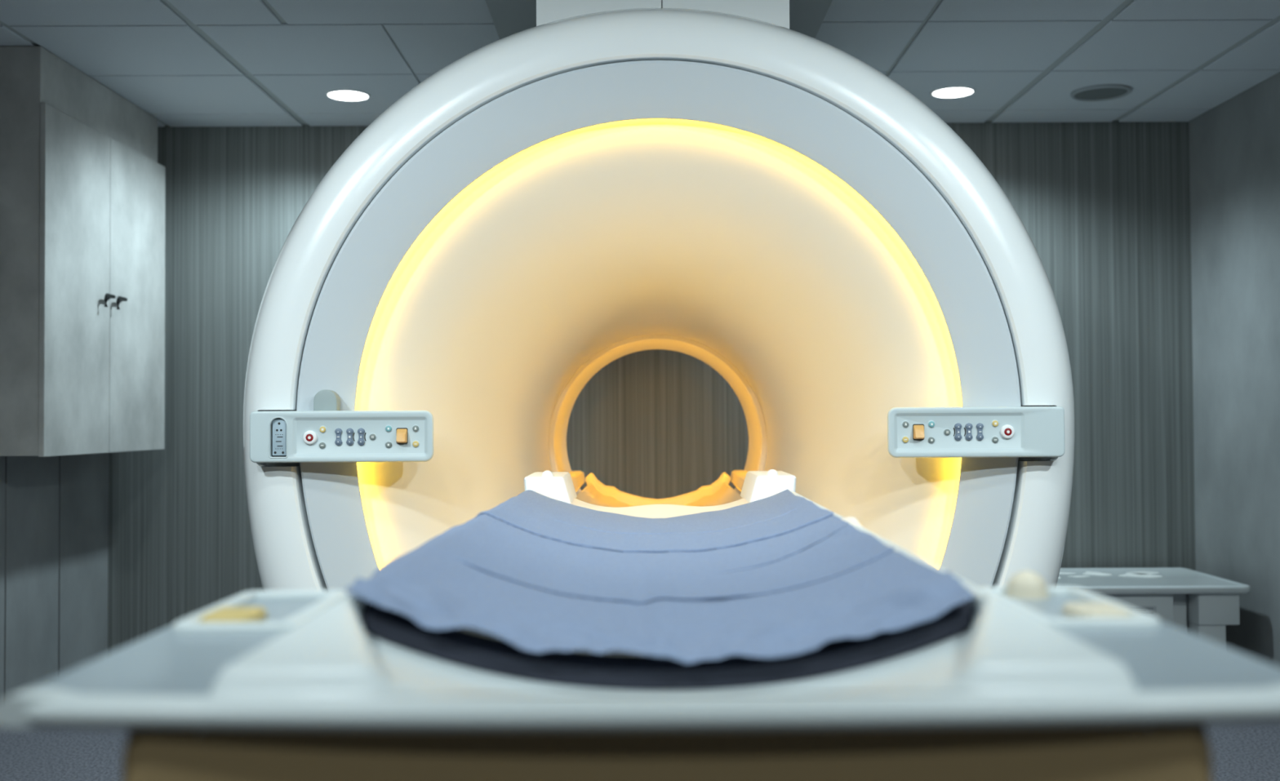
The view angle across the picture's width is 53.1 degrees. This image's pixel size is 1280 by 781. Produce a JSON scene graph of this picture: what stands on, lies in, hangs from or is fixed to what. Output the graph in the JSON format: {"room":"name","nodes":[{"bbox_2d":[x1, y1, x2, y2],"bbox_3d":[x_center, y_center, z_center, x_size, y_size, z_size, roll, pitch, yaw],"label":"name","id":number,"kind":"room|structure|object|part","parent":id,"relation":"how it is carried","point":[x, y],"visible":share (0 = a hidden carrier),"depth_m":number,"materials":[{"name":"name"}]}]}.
{"room":"radiology room","nodes":[
{"label":"radiology room","id":0,"kind":"room"},
{"bbox_2d":[0,453,108,700],"bbox_3d":[-2.385,-0.093,1.903,0.120,2.496,7.400,0,-1,0],"label":"wall","id":1,"kind":"structure","parent":0,"point":[54,510],"depth_m":5.05,"materials":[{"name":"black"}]},
{"bbox_3d":[-2.332,0.014,4.479,0.016,2.394,0.423,0,-1,0],"label":"wall panel","id":2,"kind":"part","parent":1,"relation":"part of","materials":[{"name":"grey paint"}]},
{"bbox_3d":[-2.332,0.024,4.913,0.016,2.394,0.423,0,-1,0],"label":"wall panel","id":3,"kind":"part","parent":1,"relation":"part of","materials":[{"name":"grey paint"}]},
{"bbox_2d":[0,45,165,457],"bbox_3d":[-2.164,-0.466,4.933,0.323,1.412,1.109,0,-1,0],"label":"upper cabinet","id":4,"kind":"object","parent":1,"relation":"attached to","point":[82,182],"visible":1,"depth_m":4.63,"materials":[{"name":"wood"}]},
{"bbox_3d":[-2.045,-0.374,4.644,0.019,1.213,0.537,0,-1,0],"label":"door","id":5,"kind":"part","parent":4,"relation":"part of","materials":[{"name":"concrete"}]},
{"bbox_3d":[-2.018,-0.343,4.851,0.033,0.058,0.086,0,-1,0],"label":"handle","id":6,"kind":"part","parent":4,"relation":"part of","materials":[{"name":"black metal"}]},
{"bbox_3d":[-2.018,-0.340,4.964,0.033,0.058,0.086,0,-1,0],"label":"handle","id":7,"kind":"part","parent":4,"relation":"part of","materials":[{"name":"black metal"}]},
{"bbox_3d":[-2.044,-0.361,5.201,0.019,1.213,0.568,0,-1,0],"label":"door","id":8,"kind":"part","parent":4,"relation":"part of","materials":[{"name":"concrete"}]},
{"bbox_3d":[-2.332,0.034,5.368,0.016,2.394,0.462,0,-1,0],"label":"wall panel","id":9,"kind":"part","parent":1,"relation":"part of","materials":[{"name":"grey paint"}]},
{"bbox_2d":[0,0,1279,126],"bbox_3d":[0.041,-1.303,1.930,4.944,0.100,7.600,0,-1,0],"label":"ceiling","id":10,"kind":"structure","parent":0,"point":[184,63],"depth_m":4.47,"materials":[{"name":"grey tile"}]},
{"bbox_2d":[325,88,370,101],"bbox_3d":[-1.160,-1.173,5.088,0.176,0.007,0.176,0,-1,0],"label":"recessed light","id":11,"kind":"object","parent":10,"relation":"in","point":[345,95],"visible":1,"depth_m":5.08,"materials":[{"name":"white plastic"}]},
{"bbox_2d":[328,91,368,100],"bbox_3d":[-1.160,-1.173,5.088,0.155,0.003,0.155,0,-1,0],"label":"diffuser","id":12,"kind":"object","parent":11,"relation":"attached to","point":[340,95],"depth_m":5.09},
{"bbox_2d":[485,0,832,39],"bbox_3d":[0.058,-1.200,3.638,1.053,0.030,2.020,0,-1,0],"label":"trim","id":13,"kind":"structure","parent":10,"relation":"attached to","point":[509,17],"depth_m":4.00,"materials":[{"name":"grey"}]},
{"bbox_2d":[930,85,975,97],"bbox_3d":[1.244,-1.186,5.088,0.176,0.007,0.176,0,-1,0],"label":"recessed light","id":14,"kind":"object","parent":10,"relation":"in","point":[953,91],"visible":1,"depth_m":5.07,"materials":[{"name":"white plastic"}]},
{"bbox_2d":[1070,84,1132,102],"bbox_3d":[1.836,-1.185,5.098,0.232,0.015,0.232,0,-1,0],"label":"ceiling speaker","id":15,"kind":"object","parent":10,"relation":"attached to","point":[1101,92],"visible":1,"depth_m":5.08,"materials":[{"name":"grey"}]},
{"bbox_2d":[1075,88,1127,99],"bbox_3d":[1.836,-1.187,5.098,0.198,0.007,0.198,0,-1,0],"label":"grille","id":16,"kind":"object","parent":15,"relation":"attached to","point":[1080,93],"depth_m":5.10,"materials":[{"name":"grey metal"}]},
{"bbox_2d":[0,721,1279,780],"bbox_3d":[0.054,1.192,1.874,4.944,0.100,7.600,0,-1,0],"label":"floor","id":17,"kind":"structure","parent":0,"point":[1241,751],"depth_m":4.22,"materials":[{"name":"plastic"}]},
{"bbox_2d":[0,469,1279,780],"bbox_3d":[0.023,0.644,1.835,0.810,0.990,2.231,0,-1,0],"label":"table","id":18,"kind":"object","parent":17,"relation":"on","point":[1044,683],"visible":0.68,"depth_m":0.75,"materials":[{"name":"white plastic"}]},
{"bbox_3d":[-0.317,0.186,1.086,0.098,0.008,0.200,0,-1,0],"label":"handle frame","id":19,"kind":"part","parent":18,"relation":"part of","materials":[{"name":"white plastic"}]},
{"bbox_2d":[524,470,577,504],"bbox_3d":[-0.195,0.208,2.829,0.100,0.070,0.265,0,-1,0],"label":"bracket","id":20,"kind":"object","parent":18,"relation":"attached to","point":[559,486],"depth_m":2.70,"materials":[{"name":"white plastic"}]},
{"bbox_2d":[364,491,972,689],"bbox_3d":[0.043,0.232,1.977,0.560,0.087,1.780,0,-1,0],"label":"mattress","id":21,"kind":"object","parent":18,"relation":"in","point":[476,649],"visible":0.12,"depth_m":1.09,"materials":[{"name":"grey plastic"}]},
{"bbox_2d":[346,489,974,663],"bbox_3d":[0.018,0.214,1.867,0.582,0.069,1.586,0,-1,0],"label":"sheet","id":22,"kind":"object","parent":21,"relation":"on","point":[780,575],"visible":1,"depth_m":1.40,"materials":[{"name":"blue fabric"}]},
{"bbox_2d":[739,469,795,502],"bbox_3d":[0.281,0.205,2.829,0.100,0.070,0.265,0,-1,0],"label":"bracket","id":23,"kind":"object","parent":18,"relation":"attached to","point":[757,485],"depth_m":2.70,"materials":[{"name":"white plastic"}]},
{"bbox_3d":[0.352,0.177,1.166,0.040,0.024,0.040,0,-1,0],"label":"knob","id":24,"kind":"part","parent":18,"relation":"part of","materials":[{"name":"beige plastic"}]},
{"bbox_3d":[0.357,0.183,1.086,0.098,0.008,0.200,0,-1,0],"label":"handle frame","id":25,"kind":"part","parent":18,"relation":"part of","materials":[{"name":"white plastic"}]},
{"bbox_2d":[242,8,1075,595],"bbox_3d":[0.055,0.124,3.832,2.064,2.118,1.800,0,-1,0],"label":"scanner","id":26,"kind":"object","parent":17,"relation":"on","point":[757,202],"visible":0.75,"depth_m":3.06,"materials":[{"name":"white plastic"}]},
{"bbox_2d":[272,418,286,455],"bbox_3d":[-0.832,0.108,2.954,0.032,0.084,0.007,0,-1,0],"label":"socket","id":27,"kind":"object","parent":26,"relation":"attached to","point":[279,425],"depth_m":2.95,"materials":[{"name":"grey plastic"}]},
{"bbox_2d":[334,428,342,445],"bbox_3d":[-0.694,0.107,2.945,0.017,0.040,0.006,0,-1,0],"label":"rocker switch","id":28,"kind":"object","parent":26,"relation":"attached to","point":[338,432],"depth_m":2.94,"materials":[{"name":"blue plastic"}]},
{"bbox_3d":[-0.687,0.107,2.988,0.424,0.119,0.090,0,-1,0],"label":"control panel","id":29,"kind":"part","parent":26,"relation":"part of","materials":[{"name":"grey plastic"}]},
{"bbox_2d":[346,428,353,445],"bbox_3d":[-0.668,0.107,2.945,0.017,0.040,0.006,0,-1,0],"label":"rocker switch","id":30,"kind":"object","parent":26,"relation":"attached to","point":[349,432],"depth_m":2.94,"materials":[{"name":"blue plastic"}]},
{"bbox_2d":[357,428,364,445],"bbox_3d":[-0.642,0.106,2.945,0.017,0.040,0.006,0,-1,0],"label":"rocker switch","id":31,"kind":"object","parent":26,"relation":"attached to","point":[361,432],"depth_m":2.94,"materials":[{"name":"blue plastic"}]},
{"bbox_3d":[-0.233,0.309,3.994,0.056,0.064,1.301,0,-1,1],"label":"guide rail","id":32,"kind":"part","parent":26,"relation":"part of","materials":[{"name":"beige plastic"}]},
{"bbox_2d":[536,0,789,28],"bbox_3d":[0.061,-1.027,3.824,0.677,0.304,0.800,0,-1,0],"label":"duct","id":33,"kind":"object","parent":26,"relation":"attached to","point":[776,12],"visible":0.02,"depth_m":3.42,"materials":[{"name":"white metal"}]},
{"bbox_3d":[-0.110,-1.041,3.439,0.334,0.290,0.030,0,-1,0],"label":"panel","id":34,"kind":"part","parent":33,"relation":"part of","materials":[{"name":"white metal"}]},
{"bbox_3d":[0.230,-1.036,3.439,0.340,0.304,0.030,0,-1,0],"label":"panel","id":35,"kind":"part","parent":33,"relation":"part of","materials":[{"name":"white metal"}]},
{"bbox_3d":[0.347,0.306,3.994,0.056,0.064,1.301,0,-1,1],"label":"guide rail","id":36,"kind":"part","parent":26,"relation":"part of","materials":[{"name":"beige plastic"}]},
{"bbox_2d":[954,422,961,440],"bbox_3d":[0.733,0.095,2.945,0.017,0.040,0.006,0,-1,0],"label":"rocker switch","id":37,"kind":"object","parent":26,"relation":"attached to","point":[957,426],"depth_m":2.94,"materials":[{"name":"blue plastic"}]},
{"bbox_2d":[964,422,973,440],"bbox_3d":[0.757,0.095,2.945,0.017,0.040,0.006,0,-1,0],"label":"rocker switch","id":38,"kind":"object","parent":26,"relation":"attached to","point":[968,426],"depth_m":2.94,"materials":[{"name":"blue plastic"}]},
{"bbox_3d":[0.774,0.097,2.989,0.408,0.117,0.090,0,-1,0],"label":"control panel","id":39,"kind":"part","parent":26,"relation":"part of","materials":[{"name":"grey plastic"}]},
{"bbox_2d":[976,422,983,440],"bbox_3d":[0.783,0.095,2.945,0.017,0.040,0.006,0,-1,0],"label":"rocker switch","id":40,"kind":"object","parent":26,"relation":"attached to","point":[980,426],"depth_m":2.94,"materials":[{"name":"blue plastic"}]},
{"bbox_2d":[1056,567,1250,646],"bbox_3d":[1.893,0.983,5.226,0.935,0.445,0.625,0,-1,0],"label":"side table","id":41,"kind":"object","parent":17,"relation":"on","point":[1198,603],"visible":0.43,"depth_m":4.96,"materials":[{"name":"grey plastic"}]},
{"bbox_3d":[1.942,0.859,4.955,0.114,0.048,0.002,0,-1,0],"label":"label plate","id":42,"kind":"part","parent":41,"relation":"part of","materials":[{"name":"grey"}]},
{"bbox_3d":[1.900,0.971,5.054,0.510,0.366,0.030,0,-1,0],"label":"panel","id":43,"kind":"part","parent":41,"relation":"part of","materials":[{"name":"grey plastic"}]},
{"bbox_3d":[2.240,0.992,5.016,0.160,0.414,0.145,0,-1,0],"label":"leg","id":44,"kind":"part","parent":41,"relation":"part of","materials":[{"name":"grey plastic"}]},
{"bbox_2d":[107,120,1195,653],"bbox_3d":[0.048,-0.021,5.652,4.944,2.496,0.100,0,-1,0],"label":"wall","id":45,"kind":"structure","parent":0,"point":[1104,207],"depth_m":5.60,"materials":[{"name":"laminate"}]},
{"bbox_2d":[1189,71,1279,666],"bbox_3d":[2.469,-0.118,1.903,0.100,2.496,7.400,0,-1,0],"label":"wall","id":46,"kind":"structure","parent":0,"point":[1234,145],"depth_m":5.15,"materials":[{"name":"grey paint"}]}
]}

